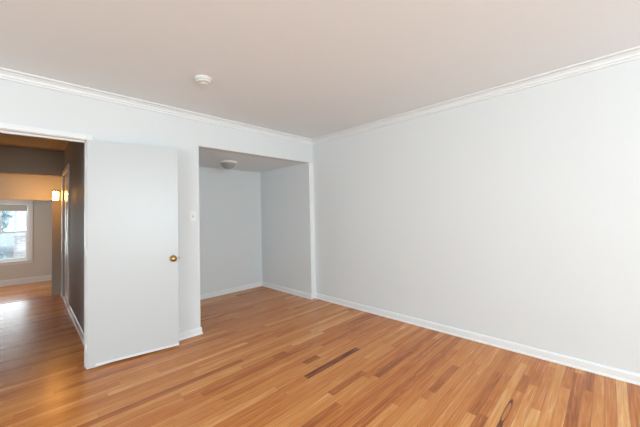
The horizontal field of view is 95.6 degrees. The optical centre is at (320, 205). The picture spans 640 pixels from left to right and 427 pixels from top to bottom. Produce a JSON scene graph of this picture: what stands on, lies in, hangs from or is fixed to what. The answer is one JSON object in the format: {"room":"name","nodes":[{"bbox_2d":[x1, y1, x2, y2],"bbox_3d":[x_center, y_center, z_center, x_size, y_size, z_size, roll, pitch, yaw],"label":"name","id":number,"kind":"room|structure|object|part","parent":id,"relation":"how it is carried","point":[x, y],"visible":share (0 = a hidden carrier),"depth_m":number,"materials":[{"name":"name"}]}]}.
{"room":"empty bedroom","nodes":[
{"label":"empty bedroom","id":0,"kind":"room"},
{"bbox_2d":[0,200,51,280],"bbox_3d":[-9.054,0.966,8.359,0.200,2.650,4.100,-3,-2,45],"label":"wall","id":1,"kind":"structure","parent":0,"point":[41,265],"depth_m":8.77,"materials":[{"name":"white paint"}]},
{"bbox_2d":[0,200,32,265],"bbox_3d":[-9.118,0.773,8.269,0.250,1.873,1.330,-3,-2,45],"label":"window","id":2,"kind":"structure","parent":1,"relation":"in","point":[28,258],"depth_m":8.60,"materials":[{"name":"white paint"}]},
{"bbox_2d":[0,204,27,210],"bbox_3d":[-9.097,0.067,8.253,0.039,0.203,1.072,-3,-2,45],"label":"roller shade","id":3,"kind":"object","parent":2,"relation":"attached to","point":[3,207],"visible":1,"depth_m":8.42,"materials":[{"name":"grey fabric"}]},
{"bbox_3d":[-9.150,0.379,8.304,0.035,0.835,1.080,-3,-2,45],"label":"sash","id":4,"kind":"part","parent":2,"relation":"part of","materials":[{"name":"white paint"}]},
{"bbox_3d":[-9.103,1.172,8.252,0.035,0.835,1.080,-3,-2,45],"label":"sash","id":5,"kind":"part","parent":2,"relation":"part of","materials":[{"name":"white paint"}]},
{"bbox_3d":[-9.027,1.655,8.173,0.050,0.100,1.330,-3,-2,45],"label":"sill","id":6,"kind":"part","parent":2,"relation":"part of","materials":[{"name":"white paint"}]},
{"bbox_2d":[0,274,51,286],"bbox_3d":[-8.946,2.201,8.244,0.025,0.170,4.100,-3,-2,45],"label":"baseboard","id":7,"kind":"structure","parent":1,"relation":"attached to","point":[9,282],"depth_m":8.52,"materials":[{"name":"white paint"}]},
{"bbox_2d":[0,280,51,302],"bbox_3d":[-7.126,2.192,6.444,5.140,0.001,4.100,-3,-2,45],"label":"floor","id":8,"kind":"structure","parent":0,"point":[10,293],"depth_m":7.57,"materials":[{"name":"brown wood"}]},
{"bbox_2d":[0,294,60,303],"bbox_3d":[-5.285,1.819,4.626,0.580,0.554,4.100,-3,-2,45],"label":"step","id":9,"kind":"structure","parent":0,"point":[56,294],"depth_m":4.74,"materials":[{"name":"brown wood"}]},
{"bbox_2d":[0,173,61,294],"bbox_3d":[-5.547,0.614,4.893,0.120,2.990,4.100,-3,-2,45],"label":"wall","id":10,"kind":"structure","parent":0,"point":[12,186],"depth_m":5.35,"materials":[{"name":"white paint"}]},
{"bbox_2d":[52,190,61,199],"bbox_3d":[-4.531,-0.181,4.995,0.084,0.172,0.134,-3,-2,45],"label":"wall sconce","id":11,"kind":"object","parent":10,"relation":"attached to","point":[55,192],"visible":0.77,"depth_m":4.96,"materials":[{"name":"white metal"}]},
{"bbox_3d":[-4.548,-0.168,4.977,0.072,0.146,0.072,-3,-2,45],"label":"lamp shade","id":12,"kind":"part","parent":11,"relation":"part of","materials":[{"name":"beige"}]},
{"bbox_2d":[0,146,63,176],"bbox_3d":[-4.765,-0.704,4.586,0.080,0.410,1.050,-3,-2,45],"label":"wall","id":13,"kind":"structure","parent":0,"point":[13,160],"depth_m":4.65,"materials":[{"name":"beige paint"}]},
{"bbox_2d":[63,141,83,331],"bbox_3d":[-3.324,0.535,3.915,3.540,2.990,0.165,-3,-2,45],"label":"wall","id":14,"kind":"structure","parent":0,"point":[74,151],"depth_m":3.64,"materials":[{"name":"grey paint"}]},
{"bbox_2d":[61,164,68,308],"bbox_3d":[-4.042,0.461,4.588,1.050,2.110,0.020,-3,-2,45],"label":"door frame","id":15,"kind":"structure","parent":14,"relation":"attached to","point":[66,169],"depth_m":4.25,"materials":[{"name":"white paint"}]},
{"bbox_2d":[64,174,66,299],"bbox_3d":[-4.019,0.492,4.617,0.902,2.024,0.040,-3,-2,45],"label":"door","id":16,"kind":"structure","parent":14,"relation":"in","point":[65,197],"depth_m":4.72,"materials":[{"name":"paint"}]},
{"bbox_3d":[-4.031,0.491,4.605,0.662,1.650,0.005,-3,-2,45],"label":"panel","id":17,"kind":"part","parent":16,"relation":"part of","materials":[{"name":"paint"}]},
{"bbox_2d":[67,304,83,344],"bbox_3d":[-2.850,1.416,3.402,2.210,0.076,0.020,-3,-2,45],"label":"baseboard","id":18,"kind":"structure","parent":14,"relation":"attached to","point":[73,317],"depth_m":3.46,"materials":[{"name":"white paint"}]},
{"bbox_2d":[0,79,312,332],"bbox_3d":[-2.324,0.190,2.341,0.120,2.440,6.200,-3,-2,45],"label":"wall","id":19,"kind":"structure","parent":0,"point":[20,104],"depth_m":3.08,"materials":[{"name":"paint"}]},
{"bbox_2d":[0,123,92,368],"bbox_3d":[-2.338,0.393,2.307,0.144,2.033,0.821,-3,-2,45],"label":"door frame","id":20,"kind":"structure","parent":19,"relation":"attached to","point":[6,128],"depth_m":2.50,"materials":[{"name":"white paint"}]},
{"bbox_2d":[85,140,178,367],"bbox_3d":[-1.717,0.407,2.699,0.740,1.969,0.104,0,-2,-35],"label":"door","id":21,"kind":"structure","parent":19,"relation":"in","point":[131,251],"depth_m":2.69,"materials":[{"name":"paint"}]},
{"bbox_3d":[-1.451,0.524,2.860,0.064,0.064,0.068,0,-2,-35],"label":"knob","id":22,"kind":"part","parent":21,"relation":"part of","materials":[{"name":"gold metal"}]},
{"bbox_2d":[93,327,202,367],"bbox_3d":[-1.643,1.373,2.867,0.020,0.076,0.961,-3,-2,45],"label":"baseboard","id":23,"kind":"structure","parent":19,"relation":"attached to","point":[196,331],"depth_m":3.11,"materials":[{"name":"white paint"}]},
{"bbox_2d":[0,67,312,144],"bbox_3d":[-2.288,-0.996,2.313,0.057,0.072,6.200,-3,-2,45],"label":"crown molding","id":24,"kind":"structure","parent":19,"relation":"attached to","point":[5,74],"depth_m":2.78,"materials":[{"name":"white paint"}]},
{"bbox_2d":[190,211,195,220],"bbox_3d":[-1.399,0.116,3.183,0.016,0.116,0.072,-3,-2,45],"label":"light switch","id":25,"kind":"object","parent":19,"relation":"attached to","point":[192,213],"visible":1,"depth_m":3.18,"materials":[{"name":"white plastic"}]},
{"bbox_2d":[309,163,315,298],"bbox_3d":[-0.129,0.382,4.465,0.008,2.083,0.091,-3,-2,45],"label":"trim","id":26,"kind":"structure","parent":19,"relation":"attached to","point":[311,181],"depth_m":4.46,"materials":[{"name":"white paint"}]},
{"bbox_2d":[199,166,261,294],"bbox_3d":[-1.756,0.412,4.768,0.100,2.115,1.774,-3,-2,45],"label":"wall","id":27,"kind":"structure","parent":0,"point":[229,200],"depth_m":4.91,"materials":[{"name":"paint"}]},
{"bbox_2d":[200,282,261,299],"bbox_3d":[-1.662,1.428,4.724,0.020,0.076,1.694,-3,-2,45],"label":"baseboard","id":28,"kind":"structure","parent":27,"relation":"attached to","point":[258,284],"depth_m":4.86,"materials":[{"name":"white paint"}]},
{"bbox_2d":[199,149,302,172],"bbox_3d":[-1.308,-0.667,4.424,1.300,0.060,1.944,-3,-2,45],"label":"ceiling","id":29,"kind":"structure","parent":0,"point":[207,158],"depth_m":4.33,"materials":[{"name":"paint"}]},
{"bbox_2d":[218,160,237,169],"bbox_3d":[-1.353,-0.577,4.239,0.268,0.129,0.268,-3,-2,45],"label":"ceiling light","id":30,"kind":"object","parent":29,"relation":"attached to","point":[227,164],"visible":1,"depth_m":4.16,"materials":[{"name":"white glass"}]},
{"bbox_2d":[261,163,310,293],"bbox_3d":[-0.590,0.407,5.008,1.420,2.085,0.207,-3,-2,45],"label":"wall","id":31,"kind":"structure","parent":0,"point":[285,207],"depth_m":4.83,"materials":[{"name":"paint"}]},
{"bbox_2d":[262,281,311,298],"bbox_3d":[-0.612,1.409,4.862,1.320,0.076,0.020,-3,-2,45],"label":"baseboard","id":32,"kind":"structure","parent":31,"relation":"attached to","point":[265,284],"depth_m":4.78,"materials":[{"name":"white paint"}]},
{"bbox_2d":[0,0,639,151],"bbox_3d":[-3.191,-1.035,3.221,15.900,0.100,6.420,-3,-2,45],"label":"ceiling","id":33,"kind":"structure","parent":0,"point":[311,69],"depth_m":2.03,"materials":[{"name":"paint"}]},
{"bbox_2d":[194,75,212,85],"bbox_3d":[-0.977,-1.036,2.424,0.144,0.046,0.144,-3,-2,45],"label":"smoke detector","id":34,"kind":"object","parent":33,"relation":"attached to","point":[203,80],"visible":1,"depth_m":2.39,"materials":[{"name":"white plastic"}]},
{"bbox_2d":[0,286,639,426],"bbox_3d":[-1.163,1.351,1.205,10.160,0.001,6.230,-3,-2,45],"label":"floor","id":35,"kind":"structure","parent":0,"point":[263,356],"depth_m":2.27,"materials":[{"name":"brown wood"}]},
{"bbox_2d":[313,59,639,373],"bbox_3d":[2.286,0.082,2.227,6.600,2.440,0.120,-3,-2,45],"label":"wall","id":36,"kind":"structure","parent":0,"point":[514,217],"depth_m":2.69,"materials":[{"name":"paint"}]},
{"bbox_2d":[312,46,639,144],"bbox_3d":[2.197,-1.102,2.199,6.600,0.072,0.057,-3,-2,45],"label":"crown molding","id":37,"kind":"structure","parent":36,"relation":"attached to","point":[630,54],"depth_m":2.68,"materials":[{"name":"white paint"}]},
{"bbox_2d":[315,293,639,385],"bbox_3d":[2.264,1.263,2.142,6.600,0.076,0.020,-3,-2,45],"label":"baseboard","id":38,"kind":"structure","parent":36,"relation":"attached to","point":[611,372],"depth_m":2.68,"materials":[{"name":"white paint"}]},
{"label":"outside","id":39,"kind":"structure","parent":0,"visible":0},
{"bbox_2d":[0,231,13,258],"bbox_3d":[-35.299,4.176,39.289,80.800,0.150,120.000,-3,-2,45],"label":"ground","id":40,"kind":"structure","parent":39,"point":[6,239],"depth_m":26.63,"materials":[{"name":"white"}]},
{"bbox_2d":[0,252,7,258],"bbox_3d":[-16.052,2.533,13.183,1.041,0.973,2.557,-3,-2,45],"label":"hedge","id":41,"kind":"object","parent":40,"relation":"on","point":[1,253],"visible":0.59,"depth_m":13.89,"materials":[{"name":"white plant"}]},
{"bbox_2d":[0,211,12,233],"bbox_3d":[-14.505,1.224,12.536,1.588,3.227,1.661,-3,-2,45],"label":"tree","id":42,"kind":"object","parent":40,"relation":"on","point":[6,216],"visible":0.56,"depth_m":12.90,"materials":[{"name":"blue plant"}]},
{"bbox_2d":[13,211,25,257],"bbox_3d":[-16.189,0.403,20.245,7.800,5.400,7.800,-3,-2,45],"label":"brick house","id":43,"kind":"structure","parent":40,"relation":"on","point":[19,217],"depth_m":15.40,"materials":[{"name":"white"}]}
]}

